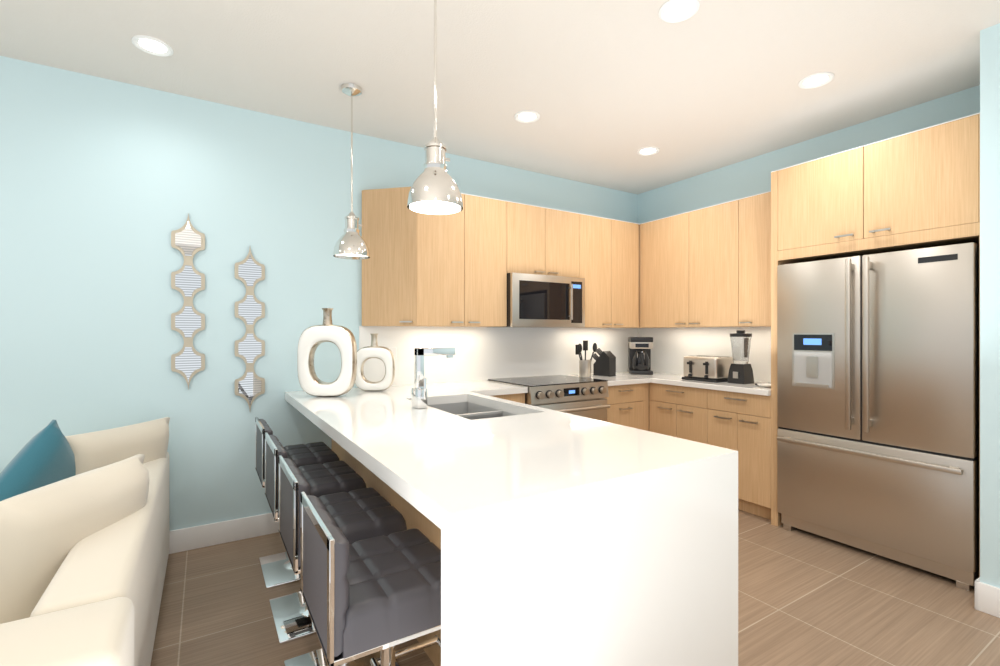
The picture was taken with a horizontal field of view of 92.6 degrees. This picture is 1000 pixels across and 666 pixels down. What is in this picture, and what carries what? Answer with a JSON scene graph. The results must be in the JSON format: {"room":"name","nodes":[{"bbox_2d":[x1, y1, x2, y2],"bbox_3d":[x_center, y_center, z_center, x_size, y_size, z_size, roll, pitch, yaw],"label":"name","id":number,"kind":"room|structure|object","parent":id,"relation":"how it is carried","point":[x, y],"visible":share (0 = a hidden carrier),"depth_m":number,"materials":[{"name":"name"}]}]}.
{"room":"kitchen","nodes":[
{"label":"kitchen","id":0,"kind":"room"},
{"bbox_2d":[0,56,637,530],"bbox_3d":[-1.895,-0.060,2.973,8.300,2.740,0.150,0,0,-32],"label":"wall","id":1,"kind":"structure","parent":0,"point":[106,186],"depth_m":2.86,"materials":[{"name":"teal paint"}]},
{"bbox_2d":[171,214,204,388],"bbox_3d":[-1.879,-0.190,2.881,0.172,1.070,0.019,0,0,-32],"label":"wall mirror","id":2,"kind":"object","parent":1,"relation":"attached to","point":[188,318],"visible":1,"depth_m":2.87,"materials":[{"name":"beige mirror"}]},
{"bbox_2d":[169,513,278,553],"bbox_3d":[-3.408,1.242,1.941,4.640,0.135,0.016,0,0,-32],"label":"baseboard","id":3,"kind":"structure","parent":1,"relation":"attached to","point":[184,539],"depth_m":2.97,"materials":[{"name":"white"}]},
{"bbox_2d":[235,249,264,408],"bbox_3d":[-1.598,-0.025,3.054,0.172,1.070,0.019,0,0,-32],"label":"wall mirror","id":4,"kind":"object","parent":1,"relation":"attached to","point":[249,313],"visible":1,"depth_m":3.05,"materials":[{"name":"beige mirror"}]},
{"bbox_2d":[362,187,413,325],"bbox_3d":[-0.780,-0.538,3.369,0.310,0.973,0.309,0,0,-32],"label":"upper cabinet","id":5,"kind":"object","parent":1,"relation":"attached to","point":[387,221],"depth_m":3.36,"materials":[{"name":"brown wood"}]},
{"bbox_2d":[414,193,509,326],"bbox_3d":[-0.347,-0.537,3.645,0.740,0.974,0.327,0,0,-32],"label":"upper cabinet","id":6,"kind":"object","parent":1,"relation":"attached to","point":[428,270],"depth_m":3.51,"materials":[{"name":"brown wood"}]},
{"bbox_2d":[359,326,637,385],"bbox_3d":[0.206,0.170,4.175,2.857,0.440,0.012,0,0,-32],"label":"backsplash","id":7,"kind":"structure","parent":1,"relation":"attached to","point":[484,353],"depth_m":3.99,"materials":[{"name":"white"}]},
{"bbox_2d":[387,347,396,362],"bbox_3d":[-0.801,0.163,3.542,0.070,0.115,0.005,0,0,-32],"label":"electrical outlet plate","id":8,"kind":"object","parent":7,"relation":"attached to","point":[394,349],"depth_m":3.55,"materials":[{"name":"white plastic"}]},
{"bbox_2d":[599,344,603,355],"bbox_3d":[0.986,0.163,4.646,0.070,0.115,0.005,0,0,-32],"label":"electrical outlet plate","id":9,"kind":"object","parent":7,"relation":"attached to","point":[601,346],"depth_m":4.64,"materials":[{"name":"white plastic"}]},
{"bbox_2d":[510,201,581,277],"bbox_3d":[0.283,-0.745,4.034,0.740,0.559,0.327,0,0,-32],"label":"upper cabinet","id":10,"kind":"object","parent":1,"relation":"attached to","point":[543,240],"depth_m":3.90,"materials":[{"name":"brown wood"}]},
{"bbox_2d":[506,273,584,327],"bbox_3d":[0.313,-0.254,3.985,0.734,0.416,0.440,0,0,-32],"label":"microwave","id":11,"kind":"object","parent":10,"relation":"attached to","point":[540,301],"visible":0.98,"depth_m":3.81,"materials":[{"name":"silver metal"}]},
{"bbox_2d":[576,214,639,327],"bbox_3d":[0.902,-0.537,4.417,0.716,0.974,0.327,0,0,-32],"label":"upper cabinet","id":12,"kind":"object","parent":1,"relation":"attached to","point":[610,247],"depth_m":4.29,"materials":[{"name":"brown wood"}]},
{"bbox_2d":[417,403,468,414],"bbox_3d":[-0.387,0.540,2.954,0.415,0.200,0.012,0,0,-32],"label":"countertop","id":13,"kind":"structure","parent":0,"relation":"attached to","point":[442,408],"depth_m":2.98,"materials":[{"name":"white stone"}]},
{"bbox_2d":[437,411,500,426],"bbox_3d":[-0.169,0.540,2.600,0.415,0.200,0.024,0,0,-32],"label":"countertop","id":14,"kind":"structure","parent":0,"relation":"attached to","point":[471,418],"depth_m":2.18,"materials":[{"name":"white stone"}]},
{"bbox_2d":[0,0,999,193],"bbox_3d":[-0.095,-1.480,0.059,8.300,0.100,7.300,0,0,-32],"label":"ceiling","id":15,"kind":"structure","parent":0,"point":[606,90],"depth_m":2.55,"materials":[{"name":"white paint"}]},
{"bbox_2d":[131,35,173,56],"bbox_3d":[-1.727,-1.425,2.377,0.166,0.010,0.166,0,0,-32],"label":"recessed light","id":16,"kind":"object","parent":15,"relation":"in","point":[151,45],"depth_m":2.37,"materials":[{"name":"white"}]},
{"bbox_2d":[333,83,369,259],"bbox_3d":[-0.866,-0.937,2.791,0.206,0.984,0.206,0,0,-32],"label":"pendant lamp","id":17,"kind":"object","parent":15,"relation":"hanging from","point":[351,243],"visible":1,"depth_m":2.76,"materials":[{"name":"silver metal"}]},
{"bbox_2d":[407,0,462,214],"bbox_3d":[-0.241,-0.947,1.779,0.206,0.964,0.206,0,0,-32],"label":"pendant lamp","id":18,"kind":"object","parent":15,"relation":"hanging from","point":[434,190],"visible":1,"depth_m":1.74,"materials":[{"name":"silver metal"}]},
{"bbox_2d":[514,111,539,122],"bbox_3d":[0.179,-1.425,3.155,0.166,0.010,0.166,0,0,-32],"label":"recessed light","id":19,"kind":"object","parent":15,"relation":"in","point":[523,116],"depth_m":3.15,"materials":[{"name":"white"}]},
{"bbox_2d":[637,147,659,155],"bbox_3d":[1.163,-1.425,3.750,0.166,0.010,0.166,0,0,-32],"label":"recessed light","id":20,"kind":"object","parent":15,"relation":"in","point":[645,151],"depth_m":3.75,"materials":[{"name":"white"}]},
{"bbox_2d":[658,0,699,22],"bbox_3d":[0.789,-1.425,2.109,0.166,0.010,0.166,0,0,-32],"label":"recessed light","id":21,"kind":"object","parent":15,"relation":"in","point":[673,11],"depth_m":2.11,"materials":[{"name":"white"}]},
{"bbox_2d":[798,72,833,88],"bbox_3d":[1.787,-1.425,2.702,0.166,0.010,0.166,0,0,-32],"label":"recessed light","id":22,"kind":"object","parent":15,"relation":"in","point":[818,79],"depth_m":2.70,"materials":[{"name":"white"}]},
{"bbox_2d":[150,509,999,665],"bbox_3d":[-0.095,1.360,0.059,8.300,0.100,7.300,0,0,-32],"label":"floor","id":23,"kind":"structure","parent":0,"point":[805,598],"depth_m":2.25,"materials":[{"name":"tile"}]},
{"bbox_2d":[0,417,169,665],"bbox_3d":[-2.744,0.835,1.061,3.245,0.910,2.110,0,0,-32],"label":"sofa","id":24,"kind":"object","parent":23,"relation":"on","point":[84,535],"visible":1,"depth_m":1.49,"materials":[{"name":"beige fabric"}]},
{"bbox_2d":[255,417,339,588],"bbox_3d":[-1.121,0.897,2.704,0.438,0.825,0.400,0,0,-32],"label":"stool","id":25,"kind":"object","parent":23,"relation":"on","point":[277,570],"visible":0.4,"depth_m":2.60,"materials":[{"name":"grey leather"}]},
{"bbox_2d":[265,433,366,644],"bbox_3d":[-0.853,0.897,2.270,0.438,0.825,0.400,0,0,-32],"label":"stool","id":26,"kind":"object","parent":23,"relation":"on","point":[291,618],"visible":0.48,"depth_m":2.17,"materials":[{"name":"grey leather"}]},
{"bbox_2d":[279,455,406,665],"bbox_3d":[-0.585,0.897,1.836,0.438,0.825,0.400,0,0,-32],"label":"stool","id":27,"kind":"object","parent":23,"relation":"on","point":[362,514],"visible":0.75,"depth_m":1.74,"materials":[{"name":"grey leather"}]},
{"bbox_2d":[300,492,440,665],"bbox_3d":[-0.317,0.897,1.403,0.438,0.825,0.400,0,0,-32],"label":"stool","id":28,"kind":"object","parent":23,"relation":"on","point":[368,596],"visible":0.98,"depth_m":1.24,"materials":[{"name":"grey leather"}]},
{"bbox_2d":[329,391,472,472],"bbox_3d":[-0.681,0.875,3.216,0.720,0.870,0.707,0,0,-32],"label":"base cabinet","id":29,"kind":"object","parent":23,"relation":"on","point":[343,408],"depth_m":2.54,"materials":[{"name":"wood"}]},
{"bbox_2d":[297,308,356,396],"bbox_3d":[-1.058,0.119,2.931,0.350,0.540,0.100,0,0,0],"label":"vase","id":30,"kind":"object","parent":29,"relation":"on","point":[314,337],"visible":1,"depth_m":2.88,"materials":[{"name":"white ceramic"}]},
{"bbox_2d":[357,403,468,529],"bbox_3d":[-0.471,0.875,2.413,0.235,0.870,0.880,0,0,-32],"label":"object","id":31,"kind":"structure","parent":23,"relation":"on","point":[384,434],"depth_m":1.91,"materials":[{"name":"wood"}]},
{"bbox_2d":[373,383,468,406],"bbox_3d":[-0.578,0.415,3.262,0.415,0.050,0.737,0,0,-32],"label":"countertop","id":32,"kind":"structure","parent":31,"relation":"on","point":[435,395],"depth_m":3.03,"materials":[{"name":"white stone"}]},
{"bbox_2d":[355,334,394,390],"bbox_3d":[-0.846,0.197,3.215,0.270,0.385,0.085,0,0,-4],"label":"vase","id":33,"kind":"object","parent":32,"relation":"on","point":[385,355],"visible":0.96,"depth_m":3.18,"materials":[{"name":"white ceramic"}]},
{"bbox_2d":[411,347,454,408],"bbox_3d":[-0.339,0.234,2.531,0.228,0.310,0.127,0,0,-32],"label":"faucet","id":34,"kind":"object","parent":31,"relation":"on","point":[419,396],"visible":0.98,"depth_m":2.49,"materials":[{"name":"silver metal"}]},
{"bbox_2d":[413,419,588,665],"bbox_3d":[0.044,0.875,2.060,0.739,0.870,0.262,0,0,-32],"label":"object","id":35,"kind":"object","parent":23,"relation":"on","point":[426,448],"depth_m":1.78,"materials":[{"name":"white stone"}]},
{"bbox_2d":[492,392,527,403],"bbox_3d":[-0.174,0.870,3.593,0.473,0.880,0.597,0,0,-32],"label":"base cabinet","id":36,"kind":"object","parent":23,"relation":"on","point":[520,397],"depth_m":3.42,"materials":[{"name":"brown wood"}]},
{"bbox_2d":[438,380,527,395],"bbox_3d":[-0.167,0.410,3.580,0.476,0.040,0.627,0,0,-32],"label":"countertop","id":37,"kind":"structure","parent":36,"relation":"on","point":[485,387],"depth_m":3.42,"materials":[{"name":"white stone"}]},
{"bbox_2d":[488,375,609,421],"bbox_3d":[0.399,0.844,3.844,0.764,0.932,0.668,0,0,-32],"label":"range","id":38,"kind":"object","parent":23,"relation":"on","point":[580,396],"visible":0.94,"depth_m":3.65,"materials":[{"name":"silver metal"}]},
{"bbox_2d":[441,427,728,665],"bbox_3d":[0.275,0.875,1.685,0.739,0.870,0.619,0,0,-32],"label":"base cabinet","id":39,"kind":"object","parent":23,"relation":"on","point":[557,538],"depth_m":1.28,"materials":[{"name":"white stone"}]},
{"bbox_2d":[605,384,644,429],"bbox_3d":[0.881,0.870,4.244,0.471,0.880,0.597,0,0,-32],"label":"base cabinet","id":40,"kind":"object","parent":23,"relation":"on","point":[626,402],"depth_m":4.01,"materials":[{"name":"brown wood"}]},
{"bbox_2d":[576,374,648,387],"bbox_3d":[0.911,0.410,4.245,0.525,0.040,0.627,0,0,-32],"label":"countertop","id":41,"kind":"structure","parent":40,"relation":"on","point":[612,381],"depth_m":4.07,"materials":[{"name":"white stone"}]},
{"bbox_2d":[575,340,596,376],"bbox_3d":[0.752,0.228,4.243,0.176,0.322,0.152,0,0,-32],"label":"utensil crock","id":42,"kind":"object","parent":41,"relation":"on","point":[585,368],"visible":1,"depth_m":4.21,"materials":[{"name":"silver metal"}]},
{"bbox_2d":[593,348,615,375],"bbox_3d":[0.941,0.264,4.392,0.100,0.251,0.225,0,0,-42],"label":"knife block","id":43,"kind":"object","parent":41,"relation":"on","point":[604,364],"visible":0.9,"depth_m":4.33,"materials":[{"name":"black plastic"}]},
{"bbox_2d":[645,384,704,443],"bbox_3d":[1.663,0.870,4.062,0.497,0.880,0.565,0,0,-32],"label":"base cabinet","id":44,"kind":"object","parent":23,"relation":"on","point":[670,411],"depth_m":3.93,"materials":[{"name":"brown wood"}]},
{"bbox_2d":[705,388,770,519],"bbox_3d":[1.939,0.870,3.613,0.497,0.880,0.489,0,0,-32],"label":"base cabinet","id":45,"kind":"object","parent":23,"relation":"on","point":[733,416],"depth_m":3.43,"materials":[{"name":"brown wood"}]},
{"bbox_2d":[616,372,770,395],"bbox_3d":[1.625,0.410,4.094,0.527,0.040,1.634,0,0,-32],"label":"countertop","id":46,"kind":"structure","parent":45,"relation":"on","point":[752,389],"depth_m":3.72,"materials":[{"name":"white stone"}]},
{"bbox_2d":[628,337,652,374],"bbox_3d":[1.337,0.214,4.542,0.204,0.350,0.272,0,0,8],"label":"coffee maker","id":47,"kind":"object","parent":46,"relation":"on","point":[639,355],"visible":0.98,"depth_m":4.47,"materials":[{"name":"black plastic"}]},
{"bbox_2d":[682,355,732,381],"bbox_3d":[1.719,0.291,3.953,0.290,0.196,0.320,0,0,-32],"label":"toaster","id":48,"kind":"object","parent":46,"relation":"on","point":[706,368],"visible":0.92,"depth_m":3.85,"materials":[{"name":"silver plastic"}]},
{"bbox_2d":[728,330,753,383],"bbox_3d":[1.884,0.184,3.726,0.178,0.410,0.156,0,0,-32],"label":"blender","id":49,"kind":"object","parent":46,"relation":"on","point":[740,370],"visible":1,"depth_m":3.67,"materials":[{"name":"black plastic"}]},
{"bbox_2d":[757,383,770,387],"bbox_3d":[1.918,0.379,3.441,0.120,0.020,0.120,0,0,-32],"label":"dish","id":50,"kind":"object","parent":46,"relation":"on","point":[764,385],"visible":0.85,"depth_m":3.43,"materials":[{"name":"white ceramic"}]},
{"bbox_2d":[771,113,979,576],"bbox_3d":[2.336,0.103,2.939,0.530,2.414,1.075,0,0,-32],"label":"cabinet","id":51,"kind":"object","parent":23,"relation":"on","point":[918,189],"visible":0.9,"depth_m":2.76,"materials":[{"name":"brown wood"}]},
{"bbox_2d":[777,242,978,590],"bbox_3d":[2.304,0.427,2.916,0.574,1.765,0.966,0,0,-32],"label":"fridge","id":52,"kind":"object","parent":23,"relation":"on","point":[878,403],"visible":1,"depth_m":2.70,"materials":[{"name":"silver metal"}]},
{"bbox_2d":[638,85,979,223],"bbox_3d":[2.199,-0.060,3.814,0.150,2.740,2.720,0,0,-32],"label":"wall","id":53,"kind":"structure","parent":0,"point":[743,179],"depth_m":3.71,"materials":[{"name":"teal paint"}]},
{"bbox_2d":[640,212,694,327],"bbox_3d":[1.591,-0.537,4.338,0.327,0.974,0.530,0,0,-32],"label":"upper cabinet","id":54,"kind":"object","parent":53,"relation":"attached to","point":[663,241],"depth_m":4.24,"materials":[{"name":"brown wood"}]},
{"bbox_2d":[638,327,770,382],"bbox_3d":[1.849,0.170,4.226,0.012,0.440,1.628,0,0,-32],"label":"backsplash","id":55,"kind":"structure","parent":53,"relation":"attached to","point":[672,349],"depth_m":4.29,"materials":[{"name":"white"}]},
{"bbox_2d":[768,346,770,360],"bbox_3d":[2.136,0.163,3.746,0.005,0.115,0.070,0,0,-32],"label":"electrical outlet plate","id":56,"kind":"object","parent":55,"relation":"attached to","point":[769,347],"depth_m":3.76,"materials":[{"name":"white plastic"}]},
{"bbox_2d":[688,200,735,326],"bbox_3d":[1.846,-0.537,3.926,0.327,0.974,0.440,0,0,-32],"label":"upper cabinet","id":57,"kind":"object","parent":53,"relation":"attached to","point":[709,266],"depth_m":3.84,"materials":[{"name":"brown wood"}]},
{"bbox_2d":[736,191,770,326],"bbox_3d":[2.051,-0.537,3.594,0.327,0.974,0.340,0,0,-32],"label":"upper cabinet","id":58,"kind":"object","parent":53,"relation":"attached to","point":[753,213],"depth_m":3.55,"materials":[{"name":"brown wood"}]},
{"bbox_2d":[980,23,999,587],"bbox_3d":[3.748,-0.060,0.658,0.830,2.740,4.280,0,0,-32],"label":"wall","id":59,"kind":"structure","parent":0,"point":[989,305],"depth_m":2.23,"materials":[{"name":"teal paint"}]},
{"bbox_2d":[975,578,999,617],"bbox_3d":[3.384,1.242,0.442,0.016,0.135,4.296,0,0,-32],"label":"baseboard","id":60,"kind":"structure","parent":59,"relation":"attached to","point":[987,598],"depth_m":2.23,"materials":[{"name":"white"}]}
]}

